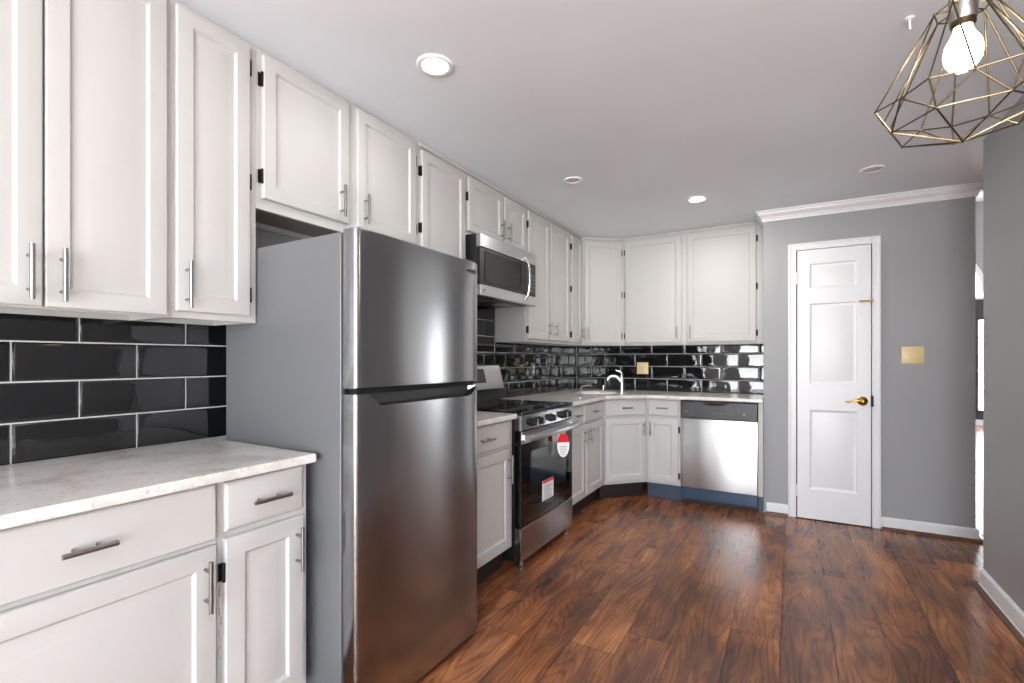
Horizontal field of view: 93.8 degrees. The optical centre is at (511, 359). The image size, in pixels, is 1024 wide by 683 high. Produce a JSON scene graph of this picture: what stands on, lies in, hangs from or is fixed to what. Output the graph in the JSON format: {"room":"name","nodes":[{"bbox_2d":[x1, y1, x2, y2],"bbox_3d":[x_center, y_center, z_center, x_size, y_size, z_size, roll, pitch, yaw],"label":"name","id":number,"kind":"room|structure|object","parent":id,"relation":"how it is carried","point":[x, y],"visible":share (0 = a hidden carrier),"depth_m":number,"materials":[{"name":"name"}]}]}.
{"room":"kitchen","nodes":[
{"label":"kitchen","id":0,"kind":"room"},
{"bbox_2d":[255,228,494,335],"bbox_3d":[-1.387,0.021,1.791,0.120,2.418,8.340,0,0,30],"label":"wall","id":1,"kind":"structure","parent":0,"point":[263,238],"depth_m":2.17,"materials":[{"name":"grey paint"}]},
{"bbox_2d":[0,0,170,320],"bbox_3d":[-1.403,-0.662,1.294,0.332,1.048,0.764,0,0,30],"label":"upper cabinet","id":2,"kind":"object","parent":1,"relation":"attached to","point":[85,85],"visible":1,"depth_m":1.37,"materials":[{"name":"white paint"}]},
{"bbox_2d":[135,0,254,325],"bbox_3d":[-1.139,-0.662,1.748,0.332,1.048,0.286,0,0,30],"label":"upper cabinet","id":3,"kind":"object","parent":1,"relation":"attached to","point":[213,68],"visible":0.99,"depth_m":1.66,"materials":[{"name":"white paint"}]},
{"bbox_2d":[0,305,575,465],"bbox_3d":[-0.678,-0.076,2.876,0.008,0.784,5.485,0,0,30],"label":"backsplash","id":4,"kind":"structure","parent":1,"relation":"attached to","point":[31,361],"depth_m":1.68,"materials":[{"name":"black tile"}]},
{"bbox_2d":[531,363,534,375],"bbox_3d":[0.195,0.090,4.362,0.007,0.120,0.072,0,0,30],"label":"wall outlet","id":5,"kind":"object","parent":4,"relation":"attached to","point":[532,364],"visible":1,"depth_m":4.35,"materials":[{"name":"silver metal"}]},
{"bbox_2d":[546,363,549,374],"bbox_3d":[0.355,0.090,4.630,0.015,0.120,0.072,0,0,30],"label":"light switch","id":6,"kind":"object","parent":4,"relation":"attached to","point":[547,364],"visible":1,"depth_m":4.62,"materials":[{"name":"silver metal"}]},
{"bbox_2d":[0,318,575,463],"bbox_3d":[-0.682,-0.058,2.878,0.006,0.825,5.489,0,0,30],"label":"backsplash left grout","id":7,"kind":"structure","parent":1,"relation":"attached to","point":[10,341],"depth_m":1.66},
{"bbox_2d":[255,47,417,244],"bbox_3d":[-0.836,-0.881,2.268,0.332,0.610,0.914,0,0,30],"label":"upper cabinet","id":8,"kind":"object","parent":1,"relation":"attached to","point":[325,165],"visible":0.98,"depth_m":2.08,"materials":[{"name":"white paint"}]},
{"bbox_2d":[418,142,465,258],"bbox_3d":[-0.497,-0.662,2.850,0.332,1.048,0.432,0,0,30],"label":"upper cabinet","id":9,"kind":"object","parent":1,"relation":"attached to","point":[441,181],"visible":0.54,"depth_m":2.75,"materials":[{"name":"white paint"}]},
{"bbox_2d":[465,169,526,250],"bbox_3d":[-0.189,-0.984,3.380,0.332,0.404,0.791,0,0,30],"label":"upper cabinet","id":10,"kind":"object","parent":1,"relation":"attached to","point":[491,211],"visible":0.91,"depth_m":3.25,"materials":[{"name":"white paint"}]},
{"bbox_2d":[466,233,535,307],"bbox_3d":[-0.154,-0.587,3.337,0.435,0.383,0.742,0,0,30],"label":"microwave","id":11,"kind":"object","parent":10,"relation":"attached to","point":[506,273],"visible":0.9,"depth_m":3.18,"materials":[{"name":"silver metal"}]},
{"bbox_2d":[495,205,569,344],"bbox_3d":[0.221,-0.662,4.083,0.332,1.048,0.836,0,0,30],"label":"upper cabinet","id":12,"kind":"object","parent":1,"relation":"attached to","point":[547,323],"visible":0.77,"depth_m":3.93,"materials":[{"name":"white paint"}]},
{"bbox_2d":[553,230,584,345],"bbox_3d":[0.502,-0.662,4.566,0.332,1.048,0.280,0,0,30],"label":"upper cabinet","id":13,"kind":"object","parent":1,"relation":"attached to","point":[576,330],"visible":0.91,"depth_m":4.49,"materials":[{"name":"white paint"}]},
{"bbox_2d":[564,237,623,346],"bbox_3d":[0.831,-0.662,4.851,0.616,1.048,0.557,0,0,30],"label":"upper cabinet","id":14,"kind":"object","parent":1,"relation":"attached to","point":[602,258],"visible":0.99,"depth_m":4.65,"materials":[{"name":"white paint"}]},
{"bbox_2d":[576,347,576,387],"bbox_3d":[1.531,0.021,4.848,1.850,2.418,0.120,0,0,30],"label":"wall","id":15,"kind":"structure","parent":0,"point":[576,347],"depth_m":5.26,"materials":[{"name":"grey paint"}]},
{"bbox_2d":[577,344,763,393],"bbox_3d":[1.502,0.069,4.787,1.834,0.494,0.008,0,0,30],"label":"backsplash","id":16,"kind":"structure","parent":15,"relation":"attached to","point":[719,372],"depth_m":4.71,"materials":[{"name":"black tile"}]},
{"bbox_2d":[637,362,647,373],"bbox_3d":[1.328,0.089,4.875,0.116,0.120,0.015,0,0,30],"label":"wall outlet","id":17,"kind":"object","parent":16,"relation":"attached to","point":[642,367],"visible":1,"depth_m":4.88,"materials":[{"name":"brown plastic"}]},
{"bbox_2d":[577,344,763,390],"bbox_3d":[1.504,0.083,4.791,1.838,0.545,0.006,0,0,30],"label":"tile grout","id":18,"kind":"structure","parent":15,"relation":"attached to","point":[759,344],"depth_m":4.68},
{"bbox_2d":[623,221,763,345],"bbox_3d":[1.680,-0.662,4.484,1.226,1.048,0.337,0,0,30],"label":"upper cabinet","id":19,"kind":"object","parent":15,"relation":"attached to","point":[701,286],"visible":0.98,"depth_m":4.35,"materials":[{"name":"white paint"}]},
{"bbox_2d":[176,0,1023,237],"bbox_3d":[1.800,-1.238,-0.307,7.820,0.100,7.920,0,0,30],"label":"ceiling","id":20,"kind":"structure","parent":0,"point":[748,107],"depth_m":2.12,"materials":[{"name":"paint"}]},
{"bbox_2d":[416,54,452,76],"bbox_3d":[-0.311,-1.183,1.933,0.148,0.008,0.148,0,0,30],"label":"recessed light","id":21,"kind":"object","parent":20,"relation":"in","point":[433,65],"visible":1,"depth_m":1.93,"materials":[{"name":"white paint"}]},
{"bbox_2d":[564,177,581,183],"bbox_3d":[0.404,-1.183,3.170,0.124,0.008,0.124,0,0,30],"label":"recessed light","id":22,"kind":"object","parent":20,"relation":"in","point":[569,180],"visible":1,"depth_m":3.17,"materials":[{"name":"white paint"}]},
{"bbox_2d":[686,196,707,202],"bbox_3d":[1.369,-1.183,3.545,0.152,0.008,0.152,0,0,30],"label":"recessed light","id":23,"kind":"object","parent":20,"relation":"in","point":[695,199],"visible":1,"depth_m":3.54,"materials":[{"name":"white paint"}]},
{"bbox_2d":[860,165,886,173],"bbox_3d":[2.251,-1.183,2.987,0.136,0.008,0.136,0,0,30],"label":"recessed light","id":24,"kind":"object","parent":20,"relation":"in","point":[875,168],"visible":1,"depth_m":2.98,"materials":[{"name":"white paint"}]},
{"bbox_2d":[905,15,914,29],"bbox_3d":[1.384,-1.167,1.666,0.028,0.041,0.028,0,0,30],"label":"ceiling hook","id":25,"kind":"object","parent":20,"relation":"attached to","point":[908,19],"visible":1,"depth_m":1.66,"materials":[{"name":"white paint"}]},
{"bbox_2d":[874,0,1023,147],"bbox_3d":[0.893,-0.808,0.954,0.282,0.758,0.281,0,0,30],"label":"pendant lamp","id":26,"kind":"object","parent":20,"relation":"hanging from","point":[964,49],"visible":1,"depth_m":0.94,"materials":[{"name":"antique brass wire"},{"name":"brushed nickel metal"},{"name":"frosted glass"}]},
{"bbox_2d":[948,0,978,25],"bbox_3d":[0.894,-0.720,0.949,0.044,0.101,0.044,0,0,30],"label":"socket","id":27,"kind":"object","parent":26,"relation":"attached to","point":[968,10],"depth_m":0.93,"materials":[{"name":"grey metal"}]},
{"bbox_2d":[416,425,1023,682],"bbox_3d":[3.809,1.230,3.105,7.737,0.001,15.797,0,0,30],"label":"floor","id":28,"kind":"structure","parent":0,"point":[807,655],"depth_m":2.40,"materials":[{"name":"brown wood"}]},
{"bbox_2d":[0,484,215,682],"bbox_3d":[-1.349,0.787,1.048,0.672,0.883,1.056,0,0,30],"label":"base cabinet","id":29,"kind":"object","parent":28,"relation":"on","point":[126,592],"visible":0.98,"depth_m":1.14,"materials":[{"name":"white paint"}]},
{"bbox_2d":[0,438,315,529],"bbox_3d":[-1.285,0.330,1.177,0.654,0.030,1.382,0,0,30],"label":"countertop","id":30,"kind":"structure","parent":29,"relation":"on","point":[41,490],"depth_m":1.33,"materials":[{"name":"white stone"}]},
{"bbox_2d":[216,464,305,682],"bbox_3d":[-1.010,0.787,1.631,0.672,0.883,0.292,0,0,30],"label":"base cabinet","id":31,"kind":"object","parent":28,"relation":"on","point":[261,518],"visible":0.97,"depth_m":1.46,"materials":[{"name":"white paint"}]},
{"bbox_2d":[226,227,476,682],"bbox_3d":[-0.647,0.394,2.040,0.758,1.671,0.705,0,0,30],"label":"refrigerator","id":32,"kind":"object","parent":28,"relation":"on","point":[359,352],"visible":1,"depth_m":1.71,"materials":[{"name":"silver metal"}]},
{"bbox_2d":[477,420,513,583],"bbox_3d":[-0.400,0.787,2.679,0.672,0.883,0.628,0,0,30],"label":"base cabinet","id":33,"kind":"object","parent":28,"relation":"on","point":[495,459],"visible":0.26,"depth_m":2.62,"materials":[{"name":"white paint"}]},
{"bbox_2d":[477,411,516,426],"bbox_3d":[-0.409,0.330,2.682,0.654,0.030,0.632,0,0,30],"label":"countertop","id":34,"kind":"structure","parent":33,"relation":"on","point":[483,418],"depth_m":2.65,"materials":[{"name":"white stone"}]},
{"bbox_2d":[473,365,578,567],"bbox_3d":[-0.019,0.634,3.260,0.742,1.189,0.755,0,0,30],"label":"range","id":35,"kind":"object","parent":28,"relation":"on","point":[542,486],"visible":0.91,"depth_m":3.04,"materials":[{"name":"black metal"}]},
{"bbox_2d":[477,399,572,415],"bbox_3d":[-0.023,0.317,3.262,0.625,0.019,0.755,0,0,30],"label":"cooktop","id":36,"kind":"object","parent":35,"relation":"in","point":[519,407],"depth_m":3.20,"materials":[{"name":"grey"}]},
{"bbox_2d":[557,432,568,456],"bbox_3d":[0.343,0.540,3.170,0.084,0.215,0.024,0,0,-12],"label":"tag","id":37,"kind":"object","parent":35,"relation":"hanging from","point":[563,441],"visible":0.98,"depth_m":3.18,"materials":[{"name":"red"}]},
{"bbox_2d":[571,400,602,515],"bbox_3d":[0.347,0.787,3.962,0.672,0.883,0.821,0,0,30],"label":"base cabinet","id":38,"kind":"object","parent":28,"relation":"on","point":[587,438],"visible":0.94,"depth_m":3.81,"materials":[{"name":"white paint"}]},
{"bbox_2d":[501,388,763,406],"bbox_3d":[1.072,0.330,4.049,1.838,0.030,1.702,0,0,30],"label":"countertop","id":39,"kind":"structure","parent":38,"relation":"on","point":[569,395],"depth_m":4.17,"materials":[{"name":"white stone"}]},
{"bbox_2d":[575,391,616,393],"bbox_3d":[0.795,0.389,4.547,0.390,0.163,0.290,0,0,-15],"label":"sink","id":40,"kind":"object","parent":39,"relation":"in","point":[582,392],"visible":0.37,"depth_m":4.64,"materials":[{"name":"white ceramic"}]},
{"bbox_2d":[606,370,624,392],"bbox_3d":[0.983,0.206,4.551,0.177,0.217,0.060,0,0,8],"label":"faucet","id":41,"kind":"object","parent":39,"relation":"on","point":[620,379],"visible":1,"depth_m":4.53,"materials":[{"name":"silver metal"}]},
{"bbox_2d":[596,398,645,497],"bbox_3d":[0.882,0.787,4.633,0.921,0.883,0.881,0,0,30],"label":"base cabinet","id":42,"kind":"object","parent":28,"relation":"on","point":[624,420],"visible":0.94,"depth_m":4.22,"materials":[{"name":"white paint"}]},
{"bbox_2d":[646,398,681,499],"bbox_3d":[1.460,0.787,4.439,0.294,0.883,0.637,0,0,30],"label":"base cabinet","id":43,"kind":"object","parent":28,"relation":"on","point":[663,416],"visible":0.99,"depth_m":4.20,"materials":[{"name":"white paint"}]},
{"bbox_2d":[681,400,757,511],"bbox_3d":[1.849,0.791,4.220,0.590,0.875,0.585,0,0,30],"label":"dishwasher","id":44,"kind":"object","parent":28,"relation":"on","point":[719,439],"visible":1,"depth_m":3.96,"materials":[{"name":"silver metal"}]},
{"bbox_2d":[758,401,763,512],"bbox_3d":[2.111,0.787,4.040,0.034,0.883,0.512,0,0,30],"label":"filler panel","id":45,"kind":"object","parent":28,"relation":"on","point":[760,405],"visible":0.71,"depth_m":3.82,"materials":[{"name":"white paint"}]},
{"bbox_2d":[764,196,975,527],"bbox_3d":[2.612,0.021,3.604,1.273,2.418,0.115,0,0,29],"label":"wall","id":46,"kind":"structure","parent":0,"point":[928,249],"depth_m":3.40,"materials":[{"name":"grey paint"}]},
{"bbox_2d":[766,502,787,513],"bbox_3d":[2.104,1.187,3.803,0.151,0.085,0.024,0,0,29],"label":"baseboard","id":47,"kind":"structure","parent":46,"relation":"attached to","point":[772,507],"depth_m":3.80,"materials":[{"name":"white paint"}]},
{"bbox_2d":[766,511,787,516],"bbox_3d":[2.094,1.220,3.785,0.151,0.019,0.018,0,0,29],"label":"trim","id":48,"kind":"structure","parent":46,"relation":"attached to","point":[767,512],"depth_m":3.78,"materials":[{"name":"brown"}]},
{"bbox_2d":[795,244,873,526],"bbox_3d":[2.412,0.190,3.596,0.493,2.064,0.082,0,0,29],"label":"door","id":49,"kind":"structure","parent":46,"relation":"in","point":[835,401],"depth_m":3.61,"materials":[{"name":"white paint"}]},
{"bbox_2d":[788,235,880,528],"bbox_3d":[2.427,0.164,3.624,0.585,2.132,0.028,0,0,29],"label":"trim","id":50,"kind":"structure","parent":46,"relation":"attached to","point":[875,241],"depth_m":3.50,"materials":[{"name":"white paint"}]},
{"bbox_2d":[756,181,982,228],"bbox_3d":[2.624,-1.146,3.626,1.383,0.082,0.275,0,0,29],"label":"trim","id":51,"kind":"structure","parent":46,"relation":"attached to","point":[973,189],"depth_m":3.49,"materials":[{"name":"white paint"}]},
{"bbox_2d":[901,346,923,363],"bbox_3d":[2.846,-0.030,3.400,0.128,0.124,0.015,0,0,29],"label":"light switch","id":52,"kind":"object","parent":46,"relation":"attached to","point":[909,355],"visible":1,"depth_m":3.40,"materials":[{"name":"gold plastic"}]},
{"bbox_2d":[881,516,978,538],"bbox_3d":[2.948,1.187,3.403,0.539,0.085,0.134,0,0,29],"label":"baseboard","id":53,"kind":"structure","parent":46,"relation":"attached to","point":[958,531],"depth_m":3.35,"materials":[{"name":"white paint"}]},
{"bbox_2d":[881,526,982,543],"bbox_3d":[2.951,1.220,3.390,0.557,0.019,0.152,0,0,29],"label":"trim","id":54,"kind":"structure","parent":46,"relation":"attached to","point":[979,540],"depth_m":3.32,"materials":[{"name":"brown"}]},
{"bbox_2d":[976,201,982,296],"bbox_3d":[9.006,-0.870,8.944,4.670,4.200,0.120,0,0,30],"label":"wall","id":55,"kind":"structure","parent":0,"point":[979,205],"depth_m":9.00,"materials":[{"name":"grey paint"}]},
{"bbox_2d":[976,299,982,419],"bbox_3d":[8.890,0.051,8.971,0.337,2.359,0.050,0,0,30],"label":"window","id":56,"kind":"structure","parent":55,"relation":"in","point":[979,303],"depth_m":9.01,"materials":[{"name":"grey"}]},
{"bbox_2d":[976,264,982,294],"bbox_3d":[7.979,-1.734,9.454,2.100,1.208,0.029,0,0,30],"label":"trim","id":57,"kind":"structure","parent":55,"relation":"attached to","point":[979,273],"depth_m":8.98,"materials":[{"name":"white paint"}]},
{"bbox_2d":[976,419,982,424],"bbox_3d":[8.993,1.180,8.870,4.380,0.100,0.020,0,0,30],"label":"baseboard","id":58,"kind":"structure","parent":55,"relation":"attached to","point":[978,422],"depth_m":8.99,"materials":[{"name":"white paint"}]},
{"bbox_2d":[976,191,982,201],"bbox_3d":[7.091,-3.020,5.604,4.620,0.100,7.820,0,0,30],"label":"ceiling","id":59,"kind":"structure","parent":0,"point":[979,197],"depth_m":8.78,"materials":[{"name":"paint"}]},
{"bbox_2d":[983,94,1023,611],"bbox_3d":[1.866,0.021,1.298,0.120,2.418,2.920,0,0,30],"label":"wall","id":60,"kind":"structure","parent":0,"point":[1003,150],"depth_m":2.33,"materials":[{"name":"grey paint"}]},
{"bbox_2d":[971,580,1023,647],"bbox_3d":[1.877,1.220,1.316,0.204,0.019,2.962,0,0,30],"label":"trim","id":61,"kind":"structure","parent":60,"relation":"attached to","point":[1009,625],"depth_m":2.29,"materials":[{"name":"brown"}]},
{"bbox_2d":[978,568,1023,636],"bbox_3d":[1.872,1.179,1.308,0.168,0.100,2.944,0,0,30],"label":"baseboard","id":62,"kind":"structure","parent":60,"relation":"attached to","point":[1010,609],"depth_m":2.32,"materials":[{"name":"white paint"}]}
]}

